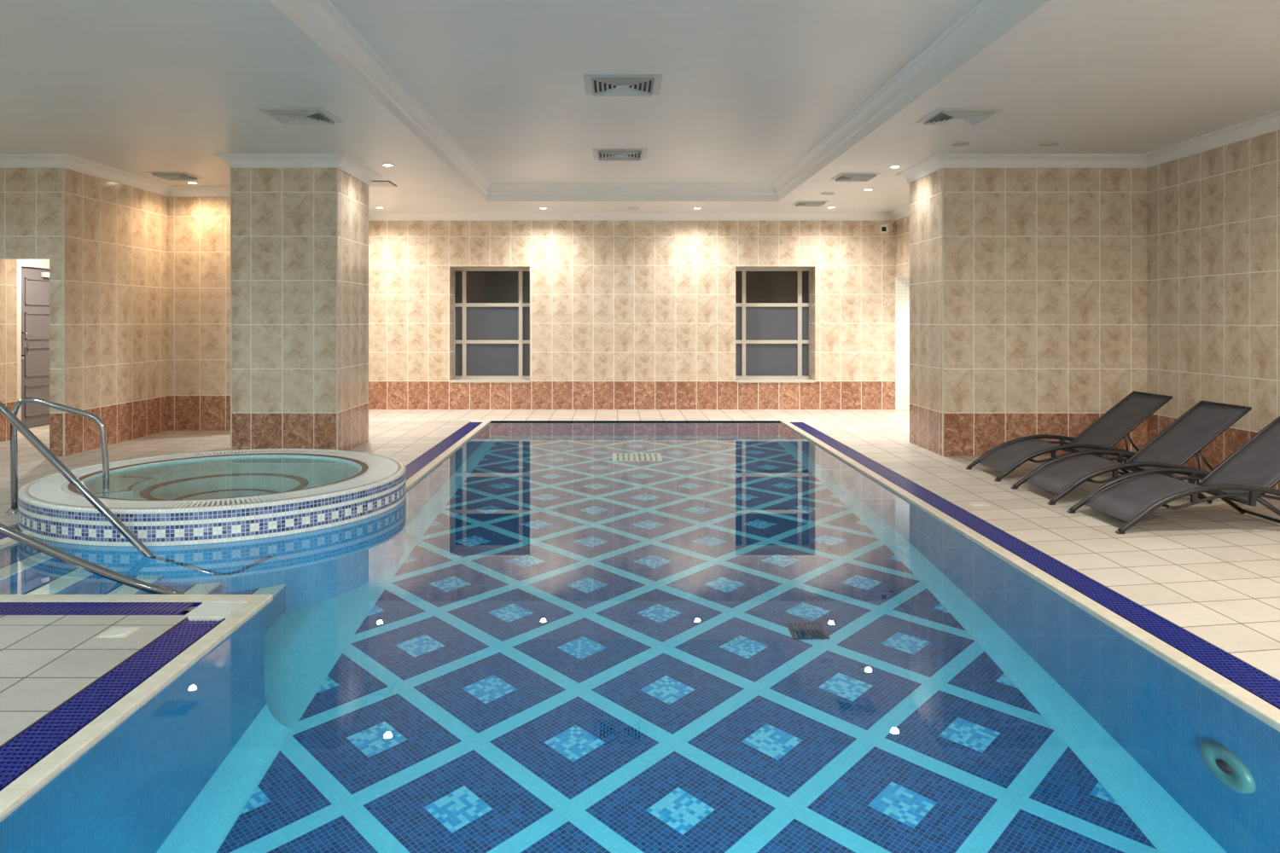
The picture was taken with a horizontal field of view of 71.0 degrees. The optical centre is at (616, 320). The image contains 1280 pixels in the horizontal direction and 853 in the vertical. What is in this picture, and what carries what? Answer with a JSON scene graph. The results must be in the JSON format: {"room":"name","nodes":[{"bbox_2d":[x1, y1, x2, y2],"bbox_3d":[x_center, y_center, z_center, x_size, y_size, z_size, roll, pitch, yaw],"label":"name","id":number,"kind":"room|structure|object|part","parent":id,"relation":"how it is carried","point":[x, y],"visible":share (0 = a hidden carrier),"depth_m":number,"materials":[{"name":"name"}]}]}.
{"room":"indoor swimming pool","nodes":[
{"label":"indoor swimming pool","id":0,"kind":"room"},
{"bbox_2d":[0,259,17,442],"bbox_3d":[-6.600,-0.140,3.685,0.001,2.880,12.370,0,0,0],"label":"wall","id":1,"kind":"structure","parent":0,"point":[8,267],"depth_m":9.73,"materials":[{"name":"beige tile"}]},
{"bbox_2d":[0,168,63,456],"bbox_3d":[-5.950,-0.140,8.600,1.300,2.880,0.001,0,0,0],"label":"wall","id":2,"kind":"structure","parent":0,"point":[32,199],"depth_m":8.60,"materials":[{"name":"beige tile"}]},
{"bbox_2d":[0,258,49,259],"bbox_3d":[-6.019,-0.620,8.671,1.162,0.040,0.139,0,0,0],"label":"trim","id":3,"kind":"structure","parent":2,"relation":"attached to","point":[0,258],"depth_m":8.69,"materials":[{"name":"white paint"}]},
{"bbox_2d":[63,168,64,456],"bbox_3d":[-5.300,-0.090,8.601,0.014,2.780,0.011,0,0,0],"label":"trim","id":4,"kind":"structure","parent":2,"relation":"attached to","point":[63,168],"depth_m":8.60,"materials":[{"name":"beige plastic"}]},
{"bbox_2d":[20,259,49,262],"bbox_3d":[-7.100,0.090,11.035,0.001,2.420,2.330,0,0,0],"label":"wall","id":5,"kind":"structure","parent":0,"point":[37,260],"depth_m":11.04,"materials":[{"name":"white paint"}]},
{"bbox_2d":[17,259,49,430],"bbox_3d":[-7.097,0.287,11.050,0.126,2.025,0.940,0,0,0],"label":"door","id":6,"kind":"structure","parent":5,"relation":"attached to","point":[32,284],"depth_m":10.92,"materials":[{"name":"grey paint"}]},
{"bbox_3d":[-7.073,0.295,10.720,0.077,0.330,0.044,0,0,0],"label":"handle","id":7,"kind":"part","parent":6,"relation":"part of","materials":[{"name":"silver metal"}]},
{"bbox_3d":[-7.103,-0.355,11.050,0.018,0.330,0.560,0,0,0],"label":"panel moulding","id":8,"kind":"part","parent":6,"relation":"part of","materials":[{"name":"grey paint"}]},
{"bbox_3d":[-7.103,0.065,11.050,0.018,0.330,0.560,0,0,0],"label":"panel moulding","id":9,"kind":"part","parent":6,"relation":"part of","materials":[{"name":"grey paint"}]},
{"bbox_3d":[-7.103,0.500,11.050,0.018,0.360,0.560,0,0,0],"label":"panel moulding","id":10,"kind":"part","parent":6,"relation":"part of","materials":[{"name":"grey paint"}]},
{"bbox_3d":[-7.103,0.970,11.050,0.018,0.380,0.560,0,0,0],"label":"panel moulding","id":11,"kind":"part","parent":6,"relation":"part of","materials":[{"name":"grey paint"}]},
{"bbox_2d":[64,168,168,455],"bbox_3d":[-5.300,-0.140,9.600,0.001,2.880,2.000,0,0,0],"label":"wall","id":12,"kind":"structure","parent":0,"point":[116,234],"depth_m":9.44,"materials":[{"name":"beige tile"}]},
{"bbox_2d":[168,197,230,430],"bbox_3d":[-4.500,-0.140,10.600,1.600,2.880,0.001,0,0,0],"label":"wall","id":13,"kind":"structure","parent":0,"point":[199,228],"depth_m":10.60,"materials":[{"name":"beige tile"}]},
{"bbox_2d":[368,221,895,409],"bbox_3d":[0.195,-0.140,13.125,7.790,2.880,0.001,0,0,0],"label":"wall","id":14,"kind":"structure","parent":0,"point":[625,315],"depth_m":13.12,"materials":[{"name":"beige tile"}]},
{"bbox_2d":[449,266,529,383],"bbox_3d":[-1.850,0.056,13.332,1.175,1.702,0.437,0,0,0],"label":"window","id":15,"kind":"structure","parent":14,"relation":"in","point":[490,305],"depth_m":13.52,"materials":[{"name":"grey glass"}]},
{"bbox_3d":[-2.370,-0.507,13.528,0.110,0.485,0.008,0,0,0],"label":"pane","id":16,"kind":"part","parent":15,"relation":"part of","materials":[{"name":"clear glass"}]},
{"bbox_3d":[-2.370,0.040,13.528,0.110,0.504,0.008,0,0,0],"label":"pane","id":17,"kind":"part","parent":15,"relation":"part of","materials":[{"name":"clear glass"}]},
{"bbox_3d":[-2.370,0.589,13.528,0.110,0.488,0.008,0,0,0],"label":"pane","id":18,"kind":"part","parent":15,"relation":"part of","materials":[{"name":"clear glass"}]},
{"bbox_3d":[-1.850,0.891,13.332,1.175,0.032,0.437,0,0,0],"label":"sill","id":19,"kind":"part","parent":15,"relation":"part of","materials":[{"name":"beige paint"}]},
{"bbox_3d":[-1.863,-0.507,13.528,0.789,0.485,0.008,0,0,0],"label":"pane","id":20,"kind":"part","parent":15,"relation":"part of","materials":[{"name":"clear glass"}]},
{"bbox_3d":[-1.863,0.040,13.528,0.789,0.504,0.008,0,0,0],"label":"pane","id":21,"kind":"part","parent":15,"relation":"part of","materials":[{"name":"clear glass"}]},
{"bbox_3d":[-1.863,0.589,13.528,0.789,0.488,0.008,0,0,0],"label":"pane","id":22,"kind":"part","parent":15,"relation":"part of","materials":[{"name":"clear glass"}]},
{"bbox_3d":[-1.342,-0.507,13.528,0.134,0.485,0.008,0,0,0],"label":"pane","id":23,"kind":"part","parent":15,"relation":"part of","materials":[{"name":"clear glass"}]},
{"bbox_3d":[-1.342,0.040,13.528,0.134,0.504,0.008,0,0,0],"label":"pane","id":24,"kind":"part","parent":15,"relation":"part of","materials":[{"name":"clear glass"}]},
{"bbox_3d":[-1.342,0.589,13.528,0.134,0.488,0.008,0,0,0],"label":"pane","id":25,"kind":"part","parent":15,"relation":"part of","materials":[{"name":"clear glass"}]},
{"bbox_2d":[735,266,815,383],"bbox_3d":[2.335,0.056,13.332,1.165,1.702,0.437,0,0,0],"label":"window","id":26,"kind":"structure","parent":14,"relation":"in","point":[775,305],"depth_m":13.52,"materials":[{"name":"grey glass"}]},
{"bbox_3d":[1.831,-0.507,13.528,0.132,0.485,0.008,0,0,0],"label":"pane","id":27,"kind":"part","parent":26,"relation":"part of","materials":[{"name":"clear glass"}]},
{"bbox_3d":[1.831,0.040,13.528,0.132,0.504,0.008,0,0,0],"label":"pane","id":28,"kind":"part","parent":26,"relation":"part of","materials":[{"name":"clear glass"}]},
{"bbox_3d":[1.831,0.589,13.528,0.132,0.488,0.008,0,0,0],"label":"pane","id":29,"kind":"part","parent":26,"relation":"part of","materials":[{"name":"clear glass"}]},
{"bbox_3d":[2.345,-0.507,13.528,0.783,0.485,0.008,0,0,0],"label":"pane","id":30,"kind":"part","parent":26,"relation":"part of","materials":[{"name":"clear glass"}]},
{"bbox_3d":[2.345,0.040,13.528,0.783,0.504,0.008,0,0,0],"label":"pane","id":31,"kind":"part","parent":26,"relation":"part of","materials":[{"name":"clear glass"}]},
{"bbox_3d":[2.345,0.589,13.528,0.783,0.488,0.008,0,0,0],"label":"pane","id":32,"kind":"part","parent":26,"relation":"part of","materials":[{"name":"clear glass"}]},
{"bbox_3d":[2.335,0.891,13.332,1.165,0.032,0.437,0,0,0],"label":"sill","id":33,"kind":"part","parent":26,"relation":"part of","materials":[{"name":"beige paint"}]},
{"bbox_3d":[2.851,-0.507,13.528,0.108,0.485,0.008,0,0,0],"label":"pane","id":34,"kind":"part","parent":26,"relation":"part of","materials":[{"name":"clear glass"}]},
{"bbox_3d":[2.851,0.040,13.528,0.108,0.504,0.008,0,0,0],"label":"pane","id":35,"kind":"part","parent":26,"relation":"part of","materials":[{"name":"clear glass"}]},
{"bbox_3d":[2.851,0.589,13.528,0.108,0.488,0.008,0,0,0],"label":"pane","id":36,"kind":"part","parent":26,"relation":"part of","materials":[{"name":"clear glass"}]},
{"bbox_2d":[878,221,894,232],"bbox_3d":[3.928,-1.346,12.957,0.124,0.177,0.395,0,0,35],"label":"security camera","id":37,"kind":"object","parent":14,"relation":"attached to","point":[887,227],"visible":1,"depth_m":12.83,"materials":[{"name":"white plastic"}]},
{"bbox_2d":[0,0,1279,211],"bbox_3d":[-0.750,-1.580,5.312,11.700,0.001,15.625,0,0,0],"label":"ceiling","id":38,"kind":"structure","parent":0,"point":[137,87],"depth_m":6.29,"materials":[{"name":"paint"}]},
{"bbox_2d":[147,172,203,180],"bbox_3d":[-4.780,-1.565,9.720,0.420,0.030,0.420,0,0,0],"label":"ceiling vent","id":39,"kind":"object","parent":38,"relation":"in","point":[167,176],"visible":1,"depth_m":9.64,"materials":[{"name":"white metal"}]},
{"bbox_2d":[186,181,198,184],"bbox_3d":[-4.840,-1.575,10.240,0.124,0.010,0.124,0,0,0],"label":"recessed light","id":40,"kind":"object","parent":38,"relation":"in","point":[189,183],"visible":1,"depth_m":10.25,"materials":[{"name":"white plastic"}]},
{"bbox_2d":[214,153,382,185],"bbox_3d":[-3.186,-1.524,9.150,1.246,0.112,1.330,0,0,0],"label":"trim","id":41,"kind":"structure","parent":38,"relation":"attached to","point":[343,162],"depth_m":8.57,"materials":[{"name":"white paint"}]},
{"bbox_2d":[255,107,343,124],"bbox_3d":[-2.420,-1.565,6.880,0.500,0.030,0.500,0,0,0],"label":"ceiling vent","id":42,"kind":"object","parent":38,"relation":"in","point":[284,115],"visible":1,"depth_m":6.80,"materials":[{"name":"white metal"}]},
{"bbox_2d":[368,180,396,186],"bbox_3d":[-2.860,-1.575,10.300,0.600,0.009,0.400,0,0,0],"label":"ceiling vent","id":43,"kind":"object","parent":38,"relation":"attached to","point":[374,183],"visible":0.43,"depth_m":10.31,"materials":[{"name":"white metal"}]},
{"bbox_2d":[381,163,394,166],"bbox_3d":[-2.310,-1.575,9.070,0.124,0.010,0.124,0,0,0],"label":"recessed light","id":44,"kind":"object","parent":38,"relation":"in","point":[383,165],"visible":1,"depth_m":9.07,"materials":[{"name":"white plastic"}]},
{"bbox_2d":[627,207,639,209],"bbox_3d":[0.240,-1.574,12.550,0.170,0.012,0.170,0,0,0],"label":"ceiling speaker","id":45,"kind":"object","parent":38,"relation":"attached to","point":[631,208],"visible":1,"depth_m":12.57,"materials":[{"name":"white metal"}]},
{"bbox_2d":[0,110,1279,221],"bbox_3d":[-0.750,-1.524,5.312,11.700,0.112,15.625,0,0,0],"label":"trim","id":46,"kind":"structure","parent":38,"relation":"attached to","point":[1269,123],"depth_m":8.66,"materials":[{"name":"white paint"}]},
{"bbox_2d":[791,200,829,206],"bbox_3d":[2.600,-1.565,12.000,0.420,0.030,0.420,0,0,0],"label":"ceiling vent","id":47,"kind":"object","parent":38,"relation":"in","point":[800,203],"visible":1,"depth_m":11.86,"materials":[{"name":"white metal"}]},
{"bbox_2d":[820,192,834,195],"bbox_3d":[2.620,-1.574,11.100,0.170,0.012,0.170,0,0,0],"label":"ceiling speaker","id":48,"kind":"object","parent":38,"relation":"attached to","point":[826,193],"visible":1,"depth_m":11.09,"materials":[{"name":"white metal"}]},
{"bbox_2d":[830,173,880,181],"bbox_3d":[2.615,-1.565,9.790,0.440,0.030,0.440,0,0,0],"label":"ceiling vent","id":49,"kind":"object","parent":38,"relation":"in","point":[840,177],"visible":1,"depth_m":9.72,"materials":[{"name":"white metal"}]},
{"bbox_2d":[862,188,873,191],"bbox_3d":[3.030,-1.575,10.770,0.124,0.010,0.124,0,0,0],"label":"recessed light","id":50,"kind":"object","parent":38,"relation":"in","point":[864,189],"visible":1,"depth_m":10.78,"materials":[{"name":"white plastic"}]},
{"bbox_2d":[888,165,901,168],"bbox_3d":[2.850,-1.575,9.170,0.124,0.010,0.124,0,0,0],"label":"recessed light","id":51,"kind":"object","parent":38,"relation":"in","point":[890,166],"visible":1,"depth_m":9.17,"materials":[{"name":"white plastic"}]},
{"bbox_2d":[949,141,970,146],"bbox_3d":[3.060,-1.574,7.980,0.170,0.012,0.170,0,0,0],"label":"ceiling speaker","id":52,"kind":"object","parent":38,"relation":"attached to","point":[957,143],"visible":1,"depth_m":7.96,"materials":[{"name":"white metal"}]},
{"bbox_2d":[915,108,1005,125],"bbox_3d":[2.640,-1.565,6.900,0.500,0.030,0.500,0,0,0],"label":"ceiling vent","id":53,"kind":"object","parent":38,"relation":"in","point":[939,116],"visible":1,"depth_m":6.84,"materials":[{"name":"white metal"}]},
{"bbox_2d":[1039,141,1059,146],"bbox_3d":[3.860,-1.574,7.980,0.170,0.012,0.170,0,0,0],"label":"ceiling speaker","id":54,"kind":"object","parent":38,"relation":"attached to","point":[1047,143],"visible":1,"depth_m":7.96,"materials":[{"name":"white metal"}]},
{"bbox_2d":[0,409,1279,759],"bbox_3d":[-1.000,1.335,5.322,12.200,0.070,15.645,0,0,0],"label":"floor","id":55,"kind":"structure","parent":0,"point":[1212,571],"depth_m":5.43,"materials":[{"name":"tile"}]},
{"bbox_2d":[0,401,154,557],"bbox_3d":[-3.044,1.075,5.064,2.033,1.413,0.398,0,0,-11],"label":"handrail","id":56,"kind":"object","parent":55,"relation":"attached to","point":[4,410],"visible":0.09,"depth_m":5.01,"materials":[{"name":"silver metal"}]},
{"bbox_2d":[96,627,140,638],"bbox_3d":[-2.070,1.296,3.730,0.120,0.007,0.120,0,0,0],"label":"drain cover","id":57,"kind":"object","parent":55,"relation":"on","point":[114,632],"visible":1,"depth_m":3.72,"materials":[{"name":"beige plastic"}]},
{"bbox_3d":[-2.070,1.294,3.730,0.096,0.003,0.096,0,0,0],"label":"lid","id":58,"kind":"part","parent":57,"relation":"part of","materials":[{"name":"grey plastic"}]},
{"bbox_2d":[232,168,368,450],"bbox_3d":[-3.186,-0.140,9.150,1.016,2.880,1.100,0,0,0],"label":"pillar","id":59,"kind":"structure","parent":55,"relation":"on","point":[284,219],"depth_m":8.60,"materials":[{"name":"beige tile"}]},
{"bbox_2d":[230,168,232,450],"bbox_3d":[-3.694,-0.090,8.601,0.014,2.780,0.011,0,0,0],"label":"trim","id":60,"kind":"structure","parent":59,"relation":"attached to","point":[230,168],"depth_m":8.59,"materials":[{"name":"beige tile"}]},
{"bbox_2d":[336,168,337,449],"bbox_3d":[-2.678,-0.090,8.601,0.014,2.780,0.011,0,0,0],"label":"trim","id":61,"kind":"structure","parent":59,"relation":"attached to","point":[336,168],"depth_m":8.59,"materials":[{"name":"beige tile"}]},
{"bbox_2d":[0,420,1279,819],"bbox_3d":[-0.722,2.050,6.320,6.237,1.501,10.700,0,0,0],"label":"swimming pool","id":62,"kind":"object","parent":55,"relation":"in","point":[235,609],"depth_m":3.76,"materials":[{"name":"tile"}]},
{"bbox_3d":[-3.748,1.310,4.905,0.177,0.019,1.242,0,0,0],"label":"overflow grate","id":63,"kind":"part","parent":62,"relation":"part of","materials":[{"name":"blue plastic"}]},
{"bbox_2d":[0,523,188,612],"bbox_3d":[-3.025,0.900,4.337,2.052,0.962,0.154,0,0,3],"label":"handrail","id":64,"kind":"object","parent":62,"relation":"attached to","point":[6,531],"visible":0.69,"depth_m":4.34,"materials":[{"name":"silver metal"}]},
{"bbox_3d":[-2.875,1.310,4.050,1.922,0.019,0.182,0,0,0],"label":"overflow grate","id":65,"kind":"part","parent":62,"relation":"part of","materials":[{"name":"blue plastic"}]},
{"bbox_3d":[-1.792,1.310,2.760,0.167,0.019,2.312,0,0,0],"label":"overflow grate","id":66,"kind":"part","parent":62,"relation":"part of","materials":[{"name":"blue plastic"}]},
{"bbox_2d":[17,448,406,546],"bbox_3d":[-2.817,1.952,6.490,2.564,1.693,2.564,0,0,0],"label":"hot tub","id":67,"kind":"object","parent":62,"relation":"on","point":[50,508],"visible":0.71,"depth_m":5.52,"materials":[{"name":"tile"}]},
{"bbox_2d":[5,396,109,514],"bbox_3d":[-3.823,1.022,6.148,0.627,1.006,0.098,0,0,-17],"label":"handrail","id":68,"kind":"object","parent":67,"relation":"attached to","point":[14,445],"visible":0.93,"depth_m":6.10,"materials":[{"name":"silver metal"}]},
{"bbox_2d":[83,457,358,500],"bbox_3d":[-2.817,1.128,6.490,1.824,0.001,1.824,0,0,0],"label":"water","id":69,"kind":"object","parent":67,"relation":"in","point":[252,476],"visible":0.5,"depth_m":6.42,"materials":[{"name":"liquid"}]},
{"bbox_2d":[81,454,361,499],"bbox_3d":[-2.817,1.315,6.490,1.880,0.409,1.880,0,0,0],"label":"basin","id":70,"kind":"object","parent":67,"relation":"in","point":[317,492],"depth_m":6.90,"materials":[{"name":"liquid"}]},
{"bbox_3d":[-1.808,1.315,4.032,0.205,0.031,0.225,0,0,0],"label":"corner plate","id":71,"kind":"part","parent":62,"relation":"part of","materials":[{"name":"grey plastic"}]},
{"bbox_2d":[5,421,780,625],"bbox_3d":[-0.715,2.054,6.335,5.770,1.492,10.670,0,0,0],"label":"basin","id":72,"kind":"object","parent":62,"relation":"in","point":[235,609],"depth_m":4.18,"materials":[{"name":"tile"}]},
{"bbox_3d":[-1.792,1.310,9.445,0.167,0.019,4.142,0,0,0],"label":"overflow grate","id":73,"kind":"part","parent":62,"relation":"part of","materials":[{"name":"blue plastic"}]},
{"bbox_3d":[-1.792,1.315,11.595,0.175,0.030,0.150,0,0,0],"label":"plate","id":74,"kind":"part","parent":62,"relation":"part of","materials":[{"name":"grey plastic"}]},
{"bbox_2d":[0,422,1279,852],"bbox_3d":[-0.715,1.320,6.335,5.770,0.001,10.670,0,0,0],"label":"pool water","id":75,"kind":"object","parent":62,"relation":"in","point":[561,637],"visible":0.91,"depth_m":3.21,"materials":[{"name":"blue liquid"}]},
{"bbox_3d":[2.309,1.315,11.595,0.175,0.030,0.150,0,0,0],"label":"plate","id":76,"kind":"part","parent":62,"relation":"part of","materials":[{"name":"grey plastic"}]},
{"bbox_3d":[2.309,1.310,6.560,0.167,0.019,9.912,0,0,0],"label":"overflow grate","id":77,"kind":"part","parent":62,"relation":"part of","materials":[{"name":"blue plastic"}]},
{"bbox_2d":[965,501,989,506],"bbox_3d":[2.560,1.296,6.340,0.130,0.007,0.130,0,0,0],"label":"drain cover","id":78,"kind":"object","parent":55,"relation":"on","point":[974,503],"visible":1,"depth_m":6.33,"materials":[{"name":"beige plastic"}]},
{"bbox_3d":[2.560,1.294,6.340,0.104,0.003,0.104,0,0,0],"label":"lid","id":79,"kind":"part","parent":78,"relation":"part of","materials":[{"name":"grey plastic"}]},
{"bbox_2d":[965,390,1172,482],"bbox_3d":[3.796,0.964,7.550,1.460,0.701,0.623,0,0,0],"label":"sun lounger","id":80,"kind":"object","parent":55,"relation":"on","point":[1125,416],"visible":0.85,"depth_m":7.52,"materials":[{"name":"black fabric"}]},
{"bbox_3d":[3.733,1.149,7.845,1.316,0.306,0.028,0,0,0],"label":"rail","id":81,"kind":"part","parent":80,"relation":"part of","materials":[{"name":"black"}]},
{"bbox_3d":[3.881,1.108,7.833,0.993,0.107,0.020,0,0,0],"label":"rail","id":82,"kind":"part","parent":80,"relation":"part of","materials":[{"name":"black metal"}]},
{"bbox_3d":[3.733,1.149,7.255,1.316,0.306,0.028,0,0,0],"label":"rail","id":83,"kind":"part","parent":80,"relation":"part of","materials":[{"name":"black metal"}]},
{"bbox_3d":[3.881,1.108,7.267,0.993,0.107,0.020,0,0,0],"label":"rail","id":84,"kind":"part","parent":80,"relation":"part of","materials":[{"name":"black metal"}]},
{"bbox_3d":[4.080,1.182,7.285,0.326,0.238,0.025,0,0,0],"label":"leg","id":85,"kind":"part","parent":80,"relation":"part of","materials":[{"name":"black metal"}]},
{"bbox_3d":[4.210,0.873,7.550,0.632,0.519,0.552,0,0,0],"label":"frame","id":86,"kind":"part","parent":80,"relation":"part of","materials":[{"name":"black"}]},
{"bbox_2d":[1011,400,1251,505],"bbox_3d":[3.786,0.964,6.630,1.460,0.701,0.623,0,0,0],"label":"sun lounger","id":87,"kind":"object","parent":55,"relation":"on","point":[1186,437],"visible":0.82,"depth_m":6.61,"materials":[{"name":"black fabric"}]},
{"bbox_3d":[3.723,1.149,6.925,1.316,0.306,0.028,0,0,0],"label":"rail","id":88,"kind":"part","parent":87,"relation":"part of","materials":[{"name":"black"}]},
{"bbox_3d":[3.871,1.108,6.913,0.993,0.107,0.020,0,0,0],"label":"rail","id":89,"kind":"part","parent":87,"relation":"part of","materials":[{"name":"black metal"}]},
{"bbox_3d":[3.723,1.149,6.335,1.316,0.306,0.028,0,0,0],"label":"rail","id":90,"kind":"part","parent":87,"relation":"part of","materials":[{"name":"black metal"}]},
{"bbox_3d":[3.871,1.108,6.347,0.993,0.107,0.020,0,0,0],"label":"rail","id":91,"kind":"part","parent":87,"relation":"part of","materials":[{"name":"black metal"}]},
{"bbox_3d":[4.200,0.873,6.630,0.632,0.519,0.552,0,0,0],"label":"frame","id":92,"kind":"part","parent":87,"relation":"part of","materials":[{"name":"black"}]},
{"bbox_3d":[4.070,1.182,6.365,0.326,0.238,0.025,0,0,0],"label":"leg","id":93,"kind":"part","parent":87,"relation":"part of","materials":[{"name":"black metal"}]},
{"bbox_2d":[1066,416,1279,534],"bbox_3d":[3.786,0.964,5.765,1.460,0.701,0.623,0,0,0],"label":"sun lounger","id":94,"kind":"object","parent":55,"relation":"on","point":[1251,472],"visible":0.99,"depth_m":5.78,"materials":[{"name":"black fabric"}]},
{"bbox_3d":[3.723,1.149,6.060,1.316,0.306,0.028,0,0,0],"label":"rail","id":95,"kind":"part","parent":94,"relation":"part of","materials":[{"name":"black metal"}]},
{"bbox_3d":[3.871,1.108,6.048,0.993,0.107,0.020,0,0,0],"label":"rail","id":96,"kind":"part","parent":94,"relation":"part of","materials":[{"name":"black metal"}]},
{"bbox_3d":[3.723,1.149,5.470,1.316,0.306,0.028,0,0,0],"label":"rail","id":97,"kind":"part","parent":94,"relation":"part of","materials":[{"name":"black"}]},
{"bbox_3d":[4.070,1.182,6.030,0.326,0.238,0.025,0,0,0],"label":"leg","id":98,"kind":"part","parent":94,"relation":"part of","materials":[{"name":"black metal"}]},
{"bbox_3d":[3.871,1.108,5.482,0.993,0.107,0.020,0,0,0],"label":"rail","id":99,"kind":"part","parent":94,"relation":"part of","materials":[{"name":"black metal"}]},
{"bbox_3d":[4.200,0.873,5.765,0.632,0.519,0.552,0,0,0],"label":"frame","id":100,"kind":"part","parent":94,"relation":"part of","materials":[{"name":"black"}]},
{"bbox_3d":[4.070,1.182,5.500,0.326,0.238,0.025,0,0,0],"label":"leg","id":101,"kind":"part","parent":94,"relation":"part of","materials":[{"name":"black metal"}]},
{"bbox_2d":[329,0,979,183],"bbox_3d":[0.215,-1.800,5.025,3.850,0.001,13.650,0,0,0],"label":"ceiling","id":102,"kind":"structure","parent":0,"point":[748,88],"depth_m":6.48,"materials":[{"name":"paint"}]},
{"bbox_2d":[592,149,647,160],"bbox_3d":[0.040,-1.785,9.670,0.580,0.030,0.580,0,0,0],"label":"ceiling vent","id":103,"kind":"object","parent":102,"relation":"in","point":[601,154],"visible":1,"depth_m":9.63,"materials":[{"name":"white metal"}]},
{"bbox_2d":[582,74,663,96],"bbox_3d":[0.050,-1.785,6.830,0.580,0.030,0.580,0,0,0],"label":"ceiling vent","id":104,"kind":"object","parent":102,"relation":"in","point":[595,84],"visible":1,"depth_m":6.78,"materials":[{"name":"white metal"}]},
{"bbox_2d":[269,0,1050,201],"bbox_3d":[0.215,-1.690,5.025,3.850,0.220,13.650,0,0,0],"label":"trim","id":105,"kind":"structure","parent":102,"relation":"attached to","point":[987,20],"depth_m":7.01,"materials":[{"name":"white paint"}]},
{"bbox_2d":[895,277,909,409],"bbox_3d":[4.895,0.330,13.127,1.610,1.940,0.001,0,0,0],"label":"wall","id":106,"kind":"structure","parent":0,"point":[902,284],"depth_m":13.13,"materials":[{"name":"white paint"}]},
{"bbox_2d":[895,215,909,277],"bbox_3d":[4.090,-0.140,11.352,0.001,2.880,3.545,0,0,0],"label":"wall","id":107,"kind":"structure","parent":0,"point":[902,225],"depth_m":12.80,"materials":[{"name":"beige tile"}]},
{"bbox_2d":[909,168,942,455],"bbox_3d":[3.137,-0.140,9.090,0.001,2.880,0.980,0,0,0],"label":"wall","id":108,"kind":"structure","parent":0,"point":[926,192],"depth_m":9.09,"materials":[{"name":"beige tile"}]},
{"bbox_2d":[943,168,1147,456],"bbox_3d":[4.119,-0.140,8.600,1.963,2.880,0.001,0,0,0],"label":"wall","id":109,"kind":"structure","parent":0,"point":[1045,270],"depth_m":8.60,"materials":[{"name":"beige tile"}]},
{"bbox_2d":[942,168,943,456],"bbox_3d":[3.137,-0.090,8.601,0.014,2.780,0.011,0,0,0],"label":"trim","id":110,"kind":"structure","parent":109,"relation":"attached to","point":[942,168],"depth_m":8.59,"materials":[{"name":"beige tile"}]},
{"bbox_2d":[1147,129,1279,489],"bbox_3d":[5.100,-0.140,3.050,0.001,2.880,11.100,0,0,0],"label":"wall","id":111,"kind":"structure","parent":0,"point":[1213,215],"depth_m":7.61,"materials":[{"name":"beige tile"}]}
]}

